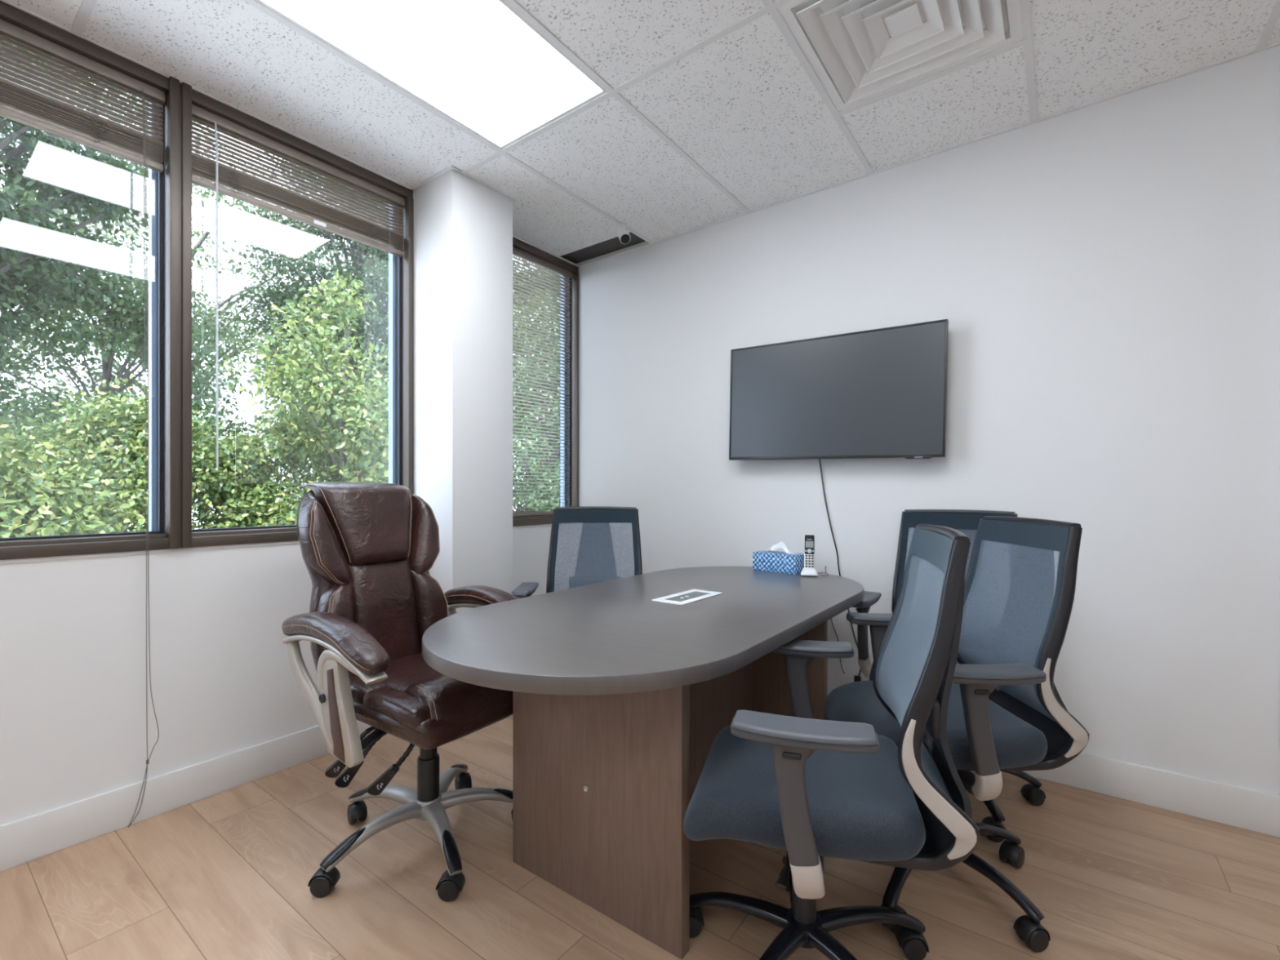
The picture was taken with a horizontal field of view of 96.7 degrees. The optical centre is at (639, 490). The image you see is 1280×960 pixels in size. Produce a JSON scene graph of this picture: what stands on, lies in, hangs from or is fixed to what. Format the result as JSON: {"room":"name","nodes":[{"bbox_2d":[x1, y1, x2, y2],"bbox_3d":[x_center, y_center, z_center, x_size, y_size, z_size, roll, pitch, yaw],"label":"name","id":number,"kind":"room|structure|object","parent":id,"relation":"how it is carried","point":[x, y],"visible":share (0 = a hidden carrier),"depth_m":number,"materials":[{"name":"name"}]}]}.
{"room":"office","nodes":[
{"label":"office","id":0,"kind":"room"},
{"bbox_2d":[0,256,576,825],"bbox_3d":[-1.753,-0.213,2.000,0.160,2.670,4.320,0,0,37],"label":"wall","id":1,"kind":"structure","parent":0,"point":[73,717],"depth_m":1.94,"materials":[{"name":"paint"}]},
{"bbox_2d":[0,0,168,559],"bbox_3d":[-2.038,-0.621,1.573,0.132,1.652,1.195,0,0,37],"label":"window","id":2,"kind":"structure","parent":1,"relation":"in","point":[28,547],"depth_m":2.00,"materials":[{"name":"brown metal"}]},
{"bbox_2d":[0,18,164,827],"bbox_3d":[-1.996,-0.142,1.542,0.085,2.518,1.126,0,0,37],"label":"window blind","id":3,"kind":"object","parent":2,"relation":"attached to","point":[20,104],"visible":1,"depth_m":1.84,"materials":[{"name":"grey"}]},
{"bbox_2d":[168,75,191,549],"bbox_3d":[-1.641,-0.622,2.025,0.050,1.653,0.064,0,0,37],"label":"window frame","id":4,"kind":"structure","parent":1,"relation":"in","point":[180,107],"depth_m":2.02,"materials":[{"name":"brown metal"}]},
{"bbox_2d":[0,720,374,871],"bbox_3d":[-2.033,1.056,1.478,0.014,0.133,3.121,0,0,37],"label":"baseboard","id":5,"kind":"structure","parent":1,"relation":"attached to","point":[31,837],"depth_m":1.95,"materials":[{"name":"white paint"}]},
{"bbox_2d":[0,524,551,564],"bbox_3d":[-1.728,0.211,1.981,0.104,0.012,4.320,0,0,37],"label":"trim","id":6,"kind":"structure","parent":1,"relation":"attached to","point":[132,553],"depth_m":1.95,"materials":[{"name":"white paint"}]},
{"bbox_2d":[191,88,413,547],"bbox_3d":[-1.410,-0.621,2.419,0.132,1.652,0.904,0,0,37],"label":"window","id":7,"kind":"structure","parent":1,"relation":"in","point":[401,269],"depth_m":2.73,"materials":[{"name":"brown metal"}]},
{"bbox_2d":[191,103,404,467],"bbox_3d":[-1.379,-0.742,2.396,0.058,1.318,0.836,0,0,37],"label":"window blind","id":8,"kind":"object","parent":7,"relation":"attached to","point":[218,173],"visible":0.91,"depth_m":2.31,"materials":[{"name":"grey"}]},
{"bbox_2d":[512,236,578,526],"bbox_3d":[-0.696,-0.621,3.380,0.132,1.652,0.836,0,0,37],"label":"window","id":9,"kind":"structure","parent":1,"relation":"in","point":[569,491],"depth_m":3.69,"materials":[{"name":"brown metal"}]},
{"bbox_2d":[512,246,572,516],"bbox_3d":[-0.676,-0.625,3.364,0.032,1.551,0.765,0,0,37],"label":"window blind","id":10,"kind":"object","parent":9,"relation":"attached to","point":[517,252],"visible":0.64,"depth_m":3.45,"materials":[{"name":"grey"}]},
{"bbox_2d":[413,168,512,613],"bbox_3d":[-0.875,-0.163,2.797,0.340,2.570,0.351,0,0,37],"label":"pillar","id":11,"kind":"structure","parent":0,"point":[463,228],"depth_m":2.66,"materials":[{"name":"paint"}]},
{"bbox_2d":[451,715,512,742],"bbox_3d":[-0.861,1.056,2.787,0.334,0.133,0.379,0,0,37],"label":"baseboard","id":12,"kind":"structure","parent":11,"relation":"attached to","point":[511,716],"depth_m":2.72,"materials":[{"name":"white paint"}]},
{"bbox_2d":[0,716,1279,959],"bbox_3d":[0.069,1.172,0.646,4.780,0.100,4.520,0,0,37],"label":"floor","id":13,"kind":"structure","parent":0,"point":[225,875],"depth_m":1.58,"materials":[{"name":"brown wood"}]},
{"bbox_2d":[281,481,518,902],"bbox_3d":[-0.767,0.545,1.874,0.835,1.153,0.704,0,0,35],"label":"chair","id":14,"kind":"object","parent":13,"relation":"on","point":[369,550],"visible":0.78,"depth_m":1.80,"materials":[{"name":"brown leather"}]},
{"bbox_2d":[307,866,340,888],"bbox_3d":[-0.882,1.074,1.588,0.071,0.044,0.044,0,0,-3],"label":"hood","id":15,"kind":"object","parent":14,"relation":"attached to","point":[325,877],"depth_m":1.57,"materials":[{"name":"black plastic"}]},
{"bbox_2d":[299,481,410,565],"bbox_3d":[-0.989,0.115,2.041,0.259,0.292,0.356,0,0,35],"label":"cushion","id":16,"kind":"object","parent":14,"relation":"on","point":[365,523],"depth_m":1.95,"materials":[{"name":"brown leather"}]},
{"bbox_2d":[347,800,367,818],"bbox_3d":[-0.957,1.074,1.926,0.044,0.044,0.071,0,0,-41],"label":"hood","id":17,"kind":"object","parent":14,"relation":"attached to","point":[356,810],"depth_m":1.91,"materials":[{"name":"black plastic"}]},
{"bbox_2d":[347,558,420,661],"bbox_3d":[-0.891,0.434,1.973,0.108,0.395,0.260,0,0,35],"label":"lumbar cushion","id":18,"kind":"object","parent":14,"relation":"on","point":[384,594],"depth_m":1.95,"materials":[{"name":"brown leather"}]},
{"bbox_2d":[381,653,512,747],"bbox_3d":[-0.660,0.627,1.814,0.526,0.162,0.380,0,0,35],"label":"seat cushion","id":19,"kind":"object","parent":14,"relation":"on","point":[450,709],"depth_m":1.63,"materials":[{"name":"brown leather"}]},
{"bbox_2d":[435,870,465,892],"bbox_3d":[-0.523,1.074,1.573,0.071,0.044,0.044,0,0,-1],"label":"hood","id":20,"kind":"object","parent":14,"relation":"attached to","point":[451,881],"depth_m":1.55,"materials":[{"name":"black plastic"}]},
{"bbox_2d":[455,772,471,788],"bbox_3d":[-0.659,1.074,2.122,0.044,0.044,0.071,0,0,-32],"label":"hood","id":21,"kind":"object","parent":14,"relation":"attached to","point":[463,780],"depth_m":2.10,"materials":[{"name":"black plastic"}]},
{"bbox_2d":[511,506,642,598],"bbox_3d":[-0.216,0.601,2.525,0.672,1.042,0.638,0,0,0],"label":"mesh office chair","id":22,"kind":"object","parent":13,"relation":"on","point":[601,555],"visible":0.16,"depth_m":2.77,"materials":[{"name":"grey"}]},
{"bbox_2d":[422,566,863,959],"bbox_3d":[0.154,0.747,1.966,0.910,0.750,1.840,0,0,37],"label":"conference table","id":23,"kind":"object","parent":13,"relation":"on","point":[622,697],"visible":0.91,"depth_m":1.51,"materials":[{"name":"brown laminate"}]},
{"bbox_2d":[651,589,723,605],"bbox_3d":[0.169,0.368,1.982,0.124,0.007,0.264,0,0,38],"label":"socket","id":24,"kind":"object","parent":23,"relation":"on","point":[682,598],"visible":1,"depth_m":1.96,"materials":[{"name":"white plastic"}]},
{"bbox_2d":[752,542,804,574],"bbox_3d":[0.646,0.305,2.631,0.220,0.135,0.110,0,0,44],"label":"tissue box","id":25,"kind":"object","parent":23,"relation":"on","point":[786,562],"visible":0.96,"depth_m":2.59,"materials":[{"name":"blue cardboard"}]},
{"bbox_2d":[800,533,828,576],"bbox_3d":[0.763,0.283,2.482,0.118,0.178,0.081,0,0,17],"label":"cordless phone","id":26,"kind":"object","parent":23,"relation":"on","point":[809,570],"visible":1,"depth_m":2.49,"materials":[{"name":"white plastic"}]},
{"bbox_2d":[683,524,979,959],"bbox_3d":[0.382,0.601,1.321,0.632,1.042,0.672,0,0,17],"label":"mesh office chair","id":27,"kind":"object","parent":13,"relation":"on","point":[812,789],"visible":0.97,"depth_m":1.15,"materials":[{"name":"blue fabric"}]},
{"bbox_2d":[688,906,704,926],"bbox_3d":[0.129,1.076,1.447,0.067,0.044,0.044,0,0,3],"label":"hood","id":28,"kind":"object","parent":27,"relation":"attached to","point":[695,913],"depth_m":1.43,"materials":[{"name":"black plastic"}]},
{"bbox_2d":[778,865,785,877],"bbox_3d":[0.430,1.076,1.606,0.067,0.044,0.044,0,0,29],"label":"hood","id":29,"kind":"object","parent":27,"relation":"attached to","point":[784,867],"depth_m":1.61,"materials":[{"name":"black plastic"}]},
{"bbox_2d":[894,925,928,952],"bbox_3d":[0.657,1.076,1.376,0.067,0.044,0.044,0,0,7],"label":"hood","id":30,"kind":"object","parent":27,"relation":"attached to","point":[911,940],"depth_m":1.36,"materials":[{"name":"black plastic"}]},
{"bbox_2d":[851,509,1045,842],"bbox_3d":[1.156,0.601,2.145,0.696,1.042,0.615,0,0,37],"label":"mesh office chair","id":31,"kind":"object","parent":13,"relation":"on","point":[966,522],"visible":0.2,"depth_m":2.30,"materials":[{"name":"grey"}]},
{"bbox_2d":[981,816,1005,829],"bbox_3d":[1.142,1.076,1.835,0.067,0.044,0.044,0,0,19],"label":"hood","id":32,"kind":"object","parent":31,"relation":"attached to","point":[997,821],"depth_m":1.82,"materials":[{"name":"black plastic"}]},
{"bbox_2d":[1020,783,1045,798],"bbox_3d":[1.411,1.076,2.043,0.067,0.044,0.044,0,0,-7],"label":"hood","id":33,"kind":"object","parent":31,"relation":"attached to","point":[1028,790],"depth_m":2.03,"materials":[{"name":"black plastic"}]},
{"bbox_2d":[823,515,1089,951],"bbox_3d":[0.854,0.601,1.663,0.609,1.042,0.675,0,0,-1],"label":"mesh office chair","id":34,"kind":"object","parent":13,"relation":"on","point":[1022,624],"visible":0.7,"depth_m":1.52,"materials":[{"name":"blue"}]},
{"bbox_2d":[880,903,906,928],"bbox_3d":[0.647,1.076,1.456,0.067,0.044,0.044,0,0,-29],"label":"hood","id":35,"kind":"object","parent":34,"relation":"attached to","point":[895,906],"depth_m":1.44,"materials":[{"name":"black plastic"}]},
{"bbox_2d":[999,840,1024,861],"bbox_3d":[1.117,1.076,1.709,0.067,0.044,0.044,0,0,-33],"label":"hood","id":36,"kind":"object","parent":34,"relation":"attached to","point":[1009,850],"depth_m":1.70,"materials":[{"name":"black plastic"}]},
{"bbox_2d":[1013,915,1050,941],"bbox_3d":[0.966,1.076,1.403,0.067,0.044,0.044,0,0,-7],"label":"hood","id":37,"kind":"object","parent":34,"relation":"attached to","point":[1028,927],"depth_m":1.39,"materials":[{"name":"black plastic"}]},
{"bbox_2d":[7,0,1279,256],"bbox_3d":[0.069,-1.458,0.646,4.580,0.020,4.320,0,0,37],"label":"ceiling","id":38,"kind":"structure","parent":0,"point":[743,106],"depth_m":2.07,"materials":[{"name":"tile"}]},
{"bbox_2d":[254,0,608,149],"bbox_3d":[-0.708,-1.462,1.759,0.591,0.032,1.196,0,0,37],"label":"recessed light","id":39,"kind":"object","parent":38,"relation":"in","point":[480,64],"visible":0.83,"depth_m":1.90,"materials":[{"name":"white paint"}]},
{"bbox_2d":[560,231,645,263],"bbox_3d":[-0.268,-1.480,3.450,0.695,0.015,0.220,0,0,37],"label":"air vent","id":40,"kind":"object","parent":38,"relation":"attached to","point":[614,244],"visible":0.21,"depth_m":3.48,"materials":[{"name":"grey metal"}]},
{"bbox_2d":[617,222,631,244],"bbox_3d":[-0.089,-1.392,3.091,0.060,0.113,0.096,0,0,-21],"label":"security camera","id":41,"kind":"object","parent":38,"relation":"attached to","point":[624,237],"visible":1,"depth_m":3.07,"materials":[{"name":"white plastic"}]},
{"bbox_2d":[70,0,1279,243],"bbox_3d":[0.109,-1.446,0.617,4.480,0.006,4.320,0,0,37],"label":"ceiling grid","id":42,"kind":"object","parent":38,"relation":"attached to","point":[86,9],"depth_m":1.97,"materials":[{"name":"white metal"}]},
{"bbox_2d":[777,0,1022,111],"bbox_3d":[0.819,-1.454,1.765,0.586,0.039,0.586,0,0,37],"label":"ceiling vent","id":43,"kind":"object","parent":38,"relation":"in","point":[860,51],"visible":1,"depth_m":1.82,"materials":[{"name":"white metal"}]},
{"bbox_2d":[575,45,1279,795],"bbox_3d":[1.403,-0.213,2.409,4.740,2.670,0.100,0,0,37],"label":"wall","id":44,"kind":"structure","parent":0,"point":[1104,276],"depth_m":2.17,"materials":[{"name":"paint"}]},
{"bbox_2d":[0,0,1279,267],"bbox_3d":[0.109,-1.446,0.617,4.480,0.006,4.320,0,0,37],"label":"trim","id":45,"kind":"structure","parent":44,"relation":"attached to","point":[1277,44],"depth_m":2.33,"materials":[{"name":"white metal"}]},
{"bbox_2d":[825,565,844,674],"bbox_3d":[0.924,0.611,2.695,0.094,0.499,0.004,0,0,37],"label":"wire","id":46,"kind":"object","parent":44,"relation":"attached to","point":[825,566],"visible":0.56,"depth_m":2.69,"materials":[{"name":"black plastic"}]},
{"bbox_2d":[728,319,948,460],"bbox_3d":[0.886,-0.427,2.667,0.990,0.573,0.100,1,1,37],"label":"television","id":47,"kind":"object","parent":44,"relation":"attached to","point":[881,393],"visible":1,"depth_m":2.58,"materials":[{"name":"black"}]},
{"bbox_2d":[818,458,861,676],"bbox_3d":[0.937,0.347,2.671,0.198,1.052,0.031,0,0,37],"label":"power cord","id":48,"kind":"object","parent":47,"relation":"hanging from","point":[819,459],"visible":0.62,"depth_m":2.70,"materials":[{"name":"black plastic"}]},
{"bbox_2d":[839,662,866,686],"bbox_3d":[0.986,0.872,2.644,0.120,0.116,0.019,0,0,37],"label":"wall outlet","id":49,"kind":"object","parent":44,"relation":"attached to","point":[851,672],"visible":0.56,"depth_m":2.65,"materials":[{"name":"white plastic"}]},
{"bbox_2d":[1022,752,1279,837],"bbox_3d":[1.393,1.056,2.345,4.480,0.133,0.014,0,0,37],"label":"baseboard","id":50,"kind":"structure","parent":44,"relation":"attached to","point":[1252,810],"depth_m":1.99,"materials":[{"name":"white paint"}]},
{"label":"outside","id":51,"kind":"structure","parent":0,"visible":0},
{"bbox_2d":[127,502,519,530],"bbox_3d":[-16.273,1.372,30.770,57.180,0.200,90.000,0,0,37],"label":"ground","id":52,"kind":"structure","parent":51,"point":[195,518],"depth_m":26.26,"materials":[{"name":"white"}]},
{"bbox_2d":[0,421,147,537],"bbox_3d":[-4.971,0.286,3.370,2.784,2.229,2.764,0,0,-1],"label":"bush","id":53,"kind":"object","parent":52,"relation":"on","point":[14,522],"visible":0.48,"depth_m":3.95,"materials":[{"name":"green plant"}]},
{"bbox_2d":[0,181,147,444],"bbox_3d":[-10.269,-1.937,8.775,4.758,6.424,5.135,0,0,37],"label":"tree","id":54,"kind":"object","parent":52,"relation":"on","point":[98,359],"visible":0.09,"depth_m":9.32,"materials":[{"name":"green plant"}]},
{"bbox_2d":[0,39,148,358],"bbox_3d":[-7.266,-2.885,5.525,4.934,8.332,5.002,0,0,8],"label":"tree","id":55,"kind":"object","parent":52,"relation":"on","point":[104,176],"visible":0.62,"depth_m":5.89,"materials":[{"name":"green plant"}]},
{"bbox_2d":[0,235,278,532],"bbox_3d":[-7.140,-1.047,7.592,3.893,4.644,3.709,0,0,37],"label":"tree","id":56,"kind":"object","parent":52,"relation":"on","point":[133,312],"visible":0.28,"depth_m":7.15,"materials":[{"name":"green plant"}]},
{"bbox_2d":[0,373,297,537],"bbox_3d":[-4.588,0.129,5.016,2.813,2.303,2.612,0,0,-45],"label":"bush","id":57,"kind":"object","parent":52,"relation":"on","point":[104,449],"visible":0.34,"depth_m":4.70,"materials":[{"name":"green plant"}]},
{"bbox_2d":[10,92,302,413],"bbox_3d":[-8.776,-3.118,10.283,4.285,8.782,4.972,0,0,-12],"label":"tree","id":58,"kind":"object","parent":52,"relation":"on","point":[221,313],"visible":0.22,"depth_m":10.56,"materials":[{"name":"green plant"}]},
{"bbox_2d":[191,393,388,528],"bbox_3d":[-3.674,0.077,6.354,2.748,2.400,2.764,0,0,37],"label":"bush","id":59,"kind":"object","parent":52,"relation":"on","point":[283,495],"visible":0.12,"depth_m":5.42,"materials":[{"name":"green plant"}]},
{"bbox_2d":[204,149,388,484],"bbox_3d":[-5.262,-3.032,10.395,4.201,8.631,4.104,0,0,-33],"label":"tree","id":60,"kind":"object","parent":52,"relation":"on","point":[375,282],"visible":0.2,"depth_m":9.41,"materials":[{"name":"green plant"}]},
{"bbox_2d":[214,271,388,518],"bbox_3d":[-2.936,-0.433,5.466,1.973,3.424,1.799,0,0,37],"label":"tree","id":61,"kind":"object","parent":52,"relation":"on","point":[351,411],"visible":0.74,"depth_m":5.27,"materials":[{"name":"green plant"}]},
{"bbox_2d":[333,245,388,434],"bbox_3d":[-5.639,-2.858,14.261,4.917,8.278,4.796,0,0,-25],"label":"tree","id":62,"kind":"object","parent":52,"relation":"on","point":[363,246],"visible":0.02,"depth_m":12.82,"materials":[{"name":"green plant"}]},
{"bbox_2d":[324,424,534,506],"bbox_3d":[-3.101,-0.130,8.128,2.672,2.820,3.067,0,0,-35],"label":"bush","id":63,"kind":"object","parent":52,"relation":"on","point":[514,500],"visible":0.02,"depth_m":7.91,"materials":[{"name":"green plant"}]},
{"bbox_2d":[512,288,559,512],"bbox_3d":[-1.511,-0.929,8.922,3.556,4.424,3.548,0,0,41],"label":"tree","id":64,"kind":"object","parent":52,"relation":"on","point":[553,491],"visible":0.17,"depth_m":7.99,"materials":[{"name":"green plant"}]},
{"bbox_2d":[512,255,559,504],"bbox_3d":[-2.247,-3.149,15.216,5.793,8.860,5.929,0,0,8],"label":"tree","id":65,"kind":"object","parent":52,"relation":"on","point":[513,364],"visible":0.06,"depth_m":14.00,"materials":[{"name":"green plant"}]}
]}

